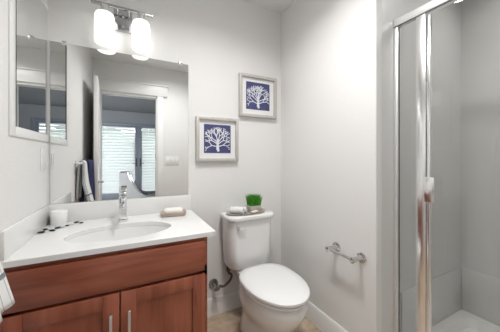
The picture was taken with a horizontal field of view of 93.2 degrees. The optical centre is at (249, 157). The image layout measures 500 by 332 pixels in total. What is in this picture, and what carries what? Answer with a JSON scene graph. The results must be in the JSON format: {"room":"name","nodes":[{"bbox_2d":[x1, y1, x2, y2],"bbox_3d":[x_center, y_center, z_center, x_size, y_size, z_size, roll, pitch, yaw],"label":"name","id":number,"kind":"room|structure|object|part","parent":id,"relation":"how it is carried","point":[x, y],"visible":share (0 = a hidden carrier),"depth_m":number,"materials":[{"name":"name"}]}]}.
{"room":"bathroom","nodes":[
{"label":"bathroom","id":0,"kind":"room"},
{"bbox_2d":[0,0,46,231],"bbox_3d":[-0.777,-0.034,0.497,0.100,2.442,1.850,0,0,-27],"label":"wall","id":1,"kind":"structure","parent":0,"point":[23,187],"depth_m":0.96,"materials":[{"name":"white paint"}]},
{"bbox_2d":[8,0,48,141],"bbox_3d":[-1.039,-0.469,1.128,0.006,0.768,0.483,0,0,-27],"label":"medicine cabinet","id":2,"kind":"object","parent":1,"relation":"attached to","point":[27,19],"visible":1,"depth_m":1.08,"materials":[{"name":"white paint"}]},
{"bbox_2d":[40,148,45,170],"bbox_3d":[-1.110,0.011,1.270,0.008,0.118,0.074,0,0,-27],"label":"light switch","id":3,"kind":"object","parent":1,"relation":"attached to","point":[42,150],"visible":1,"depth_m":1.25,"materials":[{"name":"white plastic"}]},
{"bbox_3d":[-0.707,0.052,0.533,0.057,0.048,0.407,0,0,-27],"label":"towel bar","id":4,"kind":"object","parent":1,"relation":"attached to","visible":0},
{"bbox_2d":[0,259,14,322],"bbox_3d":[-0.714,0.227,0.625,0.123,0.394,0.142,0,0,-27],"label":"hand towel","id":5,"kind":"object","parent":4,"relation":"hanging from","point":[7,300],"visible":1,"depth_m":0.66,"materials":[{"name":"white fabric"}]},
{"bbox_2d":[47,0,280,298],"bbox_3d":[-0.374,-0.034,1.795,1.996,2.442,0.100,0,0,-27],"label":"wall","id":6,"kind":"structure","parent":0,"point":[218,40],"depth_m":1.80,"materials":[{"name":"white paint"}]},
{"bbox_2d":[50,41,187,203],"bbox_3d":[-0.790,-0.204,1.521,0.782,0.942,0.010,0,0,-27],"label":"wall mirror","id":7,"kind":"object","parent":6,"relation":"attached to","point":[119,121],"visible":1,"depth_m":1.49,"materials":[{"name":"white mirror"}]},
{"bbox_2d":[48,194,190,223],"bbox_3d":[-0.787,0.322,1.517,0.805,0.106,0.020,0,0,-27],"label":"backsplash","id":8,"kind":"structure","parent":6,"relation":"attached to","point":[78,211],"depth_m":1.48,"materials":[{"name":"white stone"}]},
{"bbox_2d":[91,0,152,53],"bbox_3d":[-0.784,-0.804,1.465,0.338,0.253,0.118,0,0,-27],"label":"vanity light","id":9,"kind":"object","parent":6,"relation":"attached to","point":[106,24],"visible":1,"depth_m":1.45,"materials":[{"name":"white glass"}]},
{"bbox_2d":[100,3,108,10],"bbox_3d":[-0.869,-0.884,1.415,0.044,0.050,0.044,0,0,-27],"label":"socket","id":10,"kind":"object","parent":9,"relation":"attached to","point":[105,6],"depth_m":1.40,"materials":[{"name":"silver metal"}]},
{"bbox_3d":[-0.869,-0.770,1.415,0.106,0.185,0.106,0,0,-27],"label":"lamp shade","id":11,"kind":"part","parent":9,"relation":"part of","materials":[{"name":"white glass"}]},
{"bbox_3d":[-0.781,-0.915,1.460,0.338,0.016,0.018,0,0,-27],"label":"rail","id":12,"kind":"part","parent":9,"relation":"part of","materials":[{"name":"silver metal"}]},
{"bbox_2d":[137,12,144,19],"bbox_3d":[-0.693,-0.884,1.504,0.044,0.050,0.044,0,0,-27],"label":"socket","id":13,"kind":"object","parent":9,"relation":"attached to","point":[141,15],"depth_m":1.49,"materials":[{"name":"silver metal"}]},
{"bbox_3d":[-0.693,-0.770,1.504,0.106,0.185,0.106,0,0,-27],"label":"lamp shade","id":14,"kind":"part","parent":9,"relation":"part of","materials":[{"name":"white glass"}]},
{"bbox_2d":[196,116,238,160],"bbox_3d":[-0.243,-0.135,1.785,0.330,0.327,0.035,0,0,-27],"label":"framed print","id":15,"kind":"object","parent":6,"relation":"attached to","point":[217,139],"visible":1,"depth_m":1.78,"materials":[{"name":"white wood"}]},
{"bbox_2d":[209,267,232,291],"bbox_3d":[-0.211,0.898,1.755,0.161,0.186,0.118,0,0,-27],"label":"supply valve","id":16,"kind":"object","parent":6,"relation":"attached to","point":[213,284],"visible":0.96,"depth_m":1.76,"materials":[{"name":"silver metal"}]},
{"bbox_3d":[-0.242,0.955,1.718,0.048,0.030,0.018,0,0,-27],"label":"valve handle","id":17,"kind":"part","parent":16,"relation":"part of","materials":[{"name":"silver metal"}]},
{"bbox_2d":[207,290,241,316],"bbox_3d":[-0.090,1.123,1.875,0.818,0.128,0.014,0,0,-27],"label":"baseboard","id":18,"kind":"structure","parent":6,"relation":"attached to","point":[229,301],"depth_m":1.81,"materials":[{"name":"white paint"}]},
{"bbox_2d":[238,72,276,118],"bbox_3d":[0.068,-0.496,1.943,0.342,0.339,0.035,0,0,-27],"label":"framed print","id":19,"kind":"object","parent":6,"relation":"attached to","point":[257,95],"visible":1,"depth_m":1.94,"materials":[{"name":"white wood"}]},
{"bbox_2d":[207,307,321,331],"bbox_3d":[0.401,1.217,1.084,2.733,0.060,2.070,0,0,-27],"label":"floor","id":20,"kind":"structure","parent":0,"point":[228,321],"depth_m":1.69,"materials":[{"name":"beige tile"}]},
{"bbox_2d":[0,237,206,331],"bbox_3d":[-0.668,0.793,1.243,0.768,0.787,0.586,0,0,-27],"label":"vanity cabinet","id":21,"kind":"object","parent":20,"relation":"on","point":[159,287],"visible":0.88,"depth_m":1.00,"materials":[{"name":"brown wood"}]},
{"bbox_3d":[-0.728,0.831,0.934,0.372,0.503,0.022,0,0,-27],"label":"door","id":22,"kind":"part","parent":21,"relation":"part of","materials":[{"name":"brown wood"}]},
{"bbox_2d":[0,194,215,267],"bbox_3d":[-0.663,0.334,1.276,0.808,0.131,0.562,0,0,-27],"label":"countertop","id":23,"kind":"structure","parent":21,"relation":"on","point":[21,244],"depth_m":1.18,"materials":[{"name":"white stone"}]},
{"bbox_2d":[50,209,67,225],"bbox_3d":[-1.066,0.337,1.320,0.075,0.077,0.075,0,0,-27],"label":"candle","id":24,"kind":"object","parent":23,"relation":"on","point":[59,217],"visible":1,"depth_m":1.29,"materials":[{"name":"white wax"}]},
{"bbox_2d":[67,225,168,242],"bbox_3d":[-0.655,0.469,1.213,0.505,0.136,0.322,0,0,-27],"label":"sink basin","id":25,"kind":"object","parent":23,"relation":"in","point":[121,233],"visible":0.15,"depth_m":1.33,"materials":[{"name":"white ceramic"}]},
{"bbox_2d":[117,192,127,221],"bbox_3d":[-0.729,0.288,1.353,0.054,0.174,0.157,0,0,-27],"label":"faucet","id":26,"kind":"object","parent":23,"relation":"on","point":[122,196],"visible":1,"depth_m":1.38,"materials":[{"name":"silver metal"}]},
{"bbox_3d":[-0.719,0.278,1.333,0.030,0.032,0.111,0,0,-27],"label":"spout","id":27,"kind":"part","parent":26,"relation":"part of","materials":[{"name":"silver metal"}]},
{"bbox_3d":[-0.745,0.217,1.384,0.038,0.030,0.081,0,0,-27],"label":"lever","id":28,"kind":"part","parent":26,"relation":"part of","materials":[{"name":"silver metal"}]},
{"bbox_2d":[160,209,185,216],"bbox_3d":[-0.497,0.363,1.533,0.160,0.023,0.112,0,0,-19],"label":"soap dish","id":29,"kind":"object","parent":23,"relation":"on","point":[162,214],"visible":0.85,"depth_m":1.49,"materials":[{"name":"beige ceramic"}]},
{"bbox_2d":[164,207,182,213],"bbox_3d":[-0.497,0.348,1.533,0.118,0.036,0.074,0,0,-19],"label":"soap bar","id":30,"kind":"object","parent":29,"relation":"in","point":[172,209],"visible":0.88,"depth_m":1.51,"materials":[{"name":"white"}]},
{"bbox_3d":[-0.577,0.726,0.980,0.011,0.152,0.034,0,0,-27],"label":"handle","id":31,"kind":"part","parent":21,"relation":"part of","materials":[{"name":"silver metal"}]},
{"bbox_3d":[-0.516,0.726,1.011,0.011,0.152,0.034,0,0,-27],"label":"handle","id":32,"kind":"part","parent":21,"relation":"part of","materials":[{"name":"silver metal"}]},
{"bbox_3d":[-0.393,0.831,1.105,0.368,0.503,0.022,0,0,-27],"label":"door","id":33,"kind":"part","parent":21,"relation":"part of","materials":[{"name":"brown wood"}]},
{"bbox_2d":[220,208,309,331],"bbox_3d":[0.096,0.800,1.555,0.380,0.773,0.737,0,0,-27],"label":"toilet","id":34,"kind":"object","parent":20,"relation":"on","point":[273,297],"visible":0.98,"depth_m":1.49,"materials":[{"name":"white ceramic"}]},
{"bbox_2d":[226,208,264,215],"bbox_3d":[-0.029,0.407,1.756,0.316,0.013,0.164,0,0,-27],"label":"tray","id":35,"kind":"object","parent":34,"relation":"on","point":[262,210],"visible":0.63,"depth_m":1.72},
{"bbox_2d":[230,207,244,213],"bbox_3d":[-0.090,0.384,1.711,0.096,0.044,0.048,0,0,20],"label":"rolled washcloth","id":36,"kind":"object","parent":35,"relation":"on","point":[239,210],"visible":0.99,"depth_m":1.69,"materials":[{"name":"white fabric"}]},
{"bbox_2d":[245,194,262,211],"bbox_3d":[0.029,0.341,1.803,0.123,0.136,0.098,0,0,-27],"label":"potted grass","id":37,"kind":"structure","parent":35,"relation":"on","point":[253,201],"depth_m":1.78,"materials":[{"name":"green plant"}]},
{"bbox_2d":[246,205,261,211],"bbox_3d":[0.029,0.387,1.802,0.104,0.045,0.083,0,0,-27],"label":"pot","id":38,"kind":"object","parent":37,"relation":"attached to","point":[250,208],"depth_m":1.77,"materials":[{"name":"beige ceramic"}]},
{"bbox_3d":[-0.023,0.626,1.789,0.358,0.352,0.200,0,0,-27],"label":"tank","id":39,"kind":"part","parent":34,"relation":"part of","materials":[{"name":"white ceramic"}]},
{"bbox_3d":[-0.019,0.432,1.782,0.380,0.036,0.227,0,0,-27],"label":"tank lid","id":40,"kind":"part","parent":34,"relation":"part of","materials":[{"name":"white ceramic"}]},
{"bbox_3d":[0.150,0.790,1.439,0.364,0.016,0.467,0,0,-27],"label":"seat","id":41,"kind":"part","parent":34,"relation":"part of","materials":[{"name":"white plastic"}]},
{"bbox_3d":[0.151,0.761,1.438,0.370,0.025,0.479,0,0,-27],"label":"lid","id":42,"kind":"part","parent":34,"relation":"part of","materials":[{"name":"white plastic"}]},
{"bbox_2d":[432,309,499,331],"bbox_3d":[1.364,1.135,1.083,0.814,0.105,0.953,0,0,-27],"label":"shower pan","id":43,"kind":"object","parent":20,"relation":"on","point":[462,320],"visible":1,"depth_m":1.55,"materials":[{"name":"white plastic"}]},
{"bbox_2d":[394,0,457,331],"bbox_3d":[1.042,0.153,0.919,0.036,1.856,0.953,0,0,-27],"label":"shower door frame","id":44,"kind":"structure","parent":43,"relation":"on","point":[419,14],"depth_m":1.22,"materials":[{"name":"silver metal"}]},
{"bbox_3d":[0.889,0.174,1.220,0.032,1.814,0.046,0,0,-27],"label":"post","id":45,"kind":"part","parent":44,"relation":"part of","materials":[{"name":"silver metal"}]},
{"bbox_3d":[1.042,-0.751,0.919,0.036,0.048,0.953,0,0,-27],"label":"header rail","id":46,"kind":"part","parent":44,"relation":"part of","materials":[{"name":"silver metal"}]},
{"bbox_2d":[424,14,433,331],"bbox_3d":[1.056,0.173,0.850,0.058,1.784,0.759,0,0,-27],"label":"shower door","id":47,"kind":"structure","parent":44,"relation":"attached to","point":[429,180],"depth_m":1.19,"materials":[{"name":"silver metal"}]},
{"bbox_3d":[0.886,0.160,1.161,0.038,0.125,0.046,0,0,-27],"label":"handle","id":48,"kind":"part","parent":47,"relation":"part of","materials":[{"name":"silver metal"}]},
{"bbox_2d":[241,0,294,13],"bbox_3d":[0.401,-1.285,1.084,2.733,0.060,2.070,0,0,-27],"label":"ceiling","id":49,"kind":"structure","parent":0,"point":[278,6],"depth_m":1.94,"materials":[{"name":"white paint"}]},
{"bbox_2d":[281,0,381,331],"bbox_3d":[0.495,-0.034,1.679,0.047,2.442,0.895,0,0,-27],"label":"wall","id":50,"kind":"structure","parent":0,"point":[331,50],"depth_m":1.52,"materials":[{"name":"white paint"}]},
{"bbox_2d":[305,300,346,331],"bbox_3d":[0.466,1.123,1.668,0.014,0.128,0.861,0,0,-27],"label":"baseboard","id":51,"kind":"structure","parent":50,"relation":"attached to","point":[324,323],"depth_m":1.61,"materials":[{"name":"white paint"}]},
{"bbox_2d":[325,242,365,263],"bbox_3d":[0.557,0.570,1.407,0.088,0.058,0.240,0,0,-27],"label":"paper holder","id":52,"kind":"object","parent":50,"relation":"attached to","point":[335,247],"visible":1,"depth_m":1.36,"materials":[{"name":"silver metal"}]},
{"bbox_3d":[0.511,0.570,1.486,0.078,0.036,0.036,0,0,-27],"label":"post","id":53,"kind":"part","parent":52,"relation":"part of","materials":[{"name":"silver metal"}]},
{"bbox_3d":[0.594,0.570,1.324,0.078,0.036,0.036,0,0,-27],"label":"post","id":54,"kind":"part","parent":52,"relation":"part of","materials":[{"name":"silver metal"}]},
{"bbox_2d":[382,0,460,331],"bbox_3d":[1.092,-0.034,1.537,0.890,2.442,0.100,0,0,-27],"label":"wall","id":55,"kind":"structure","parent":0,"point":[446,21],"depth_m":1.44,"materials":[{"name":"grey paint"}]},
{"bbox_2d":[461,0,499,278],"bbox_3d":[1.750,-0.034,1.335,0.100,2.442,1.055,0,0,-27],"label":"wall","id":56,"kind":"structure","parent":0,"point":[480,19],"depth_m":1.59,"materials":[{"name":"grey paint"}]},
{"bbox_2d":[401,267,499,331],"bbox_3d":[1.409,0.932,1.107,0.714,0.300,0.952,0,0,-27],"label":"trim","id":57,"kind":"structure","parent":56,"relation":"attached to","point":[476,293],"depth_m":1.57,"materials":[{"name":"white plastic"}]}
]}

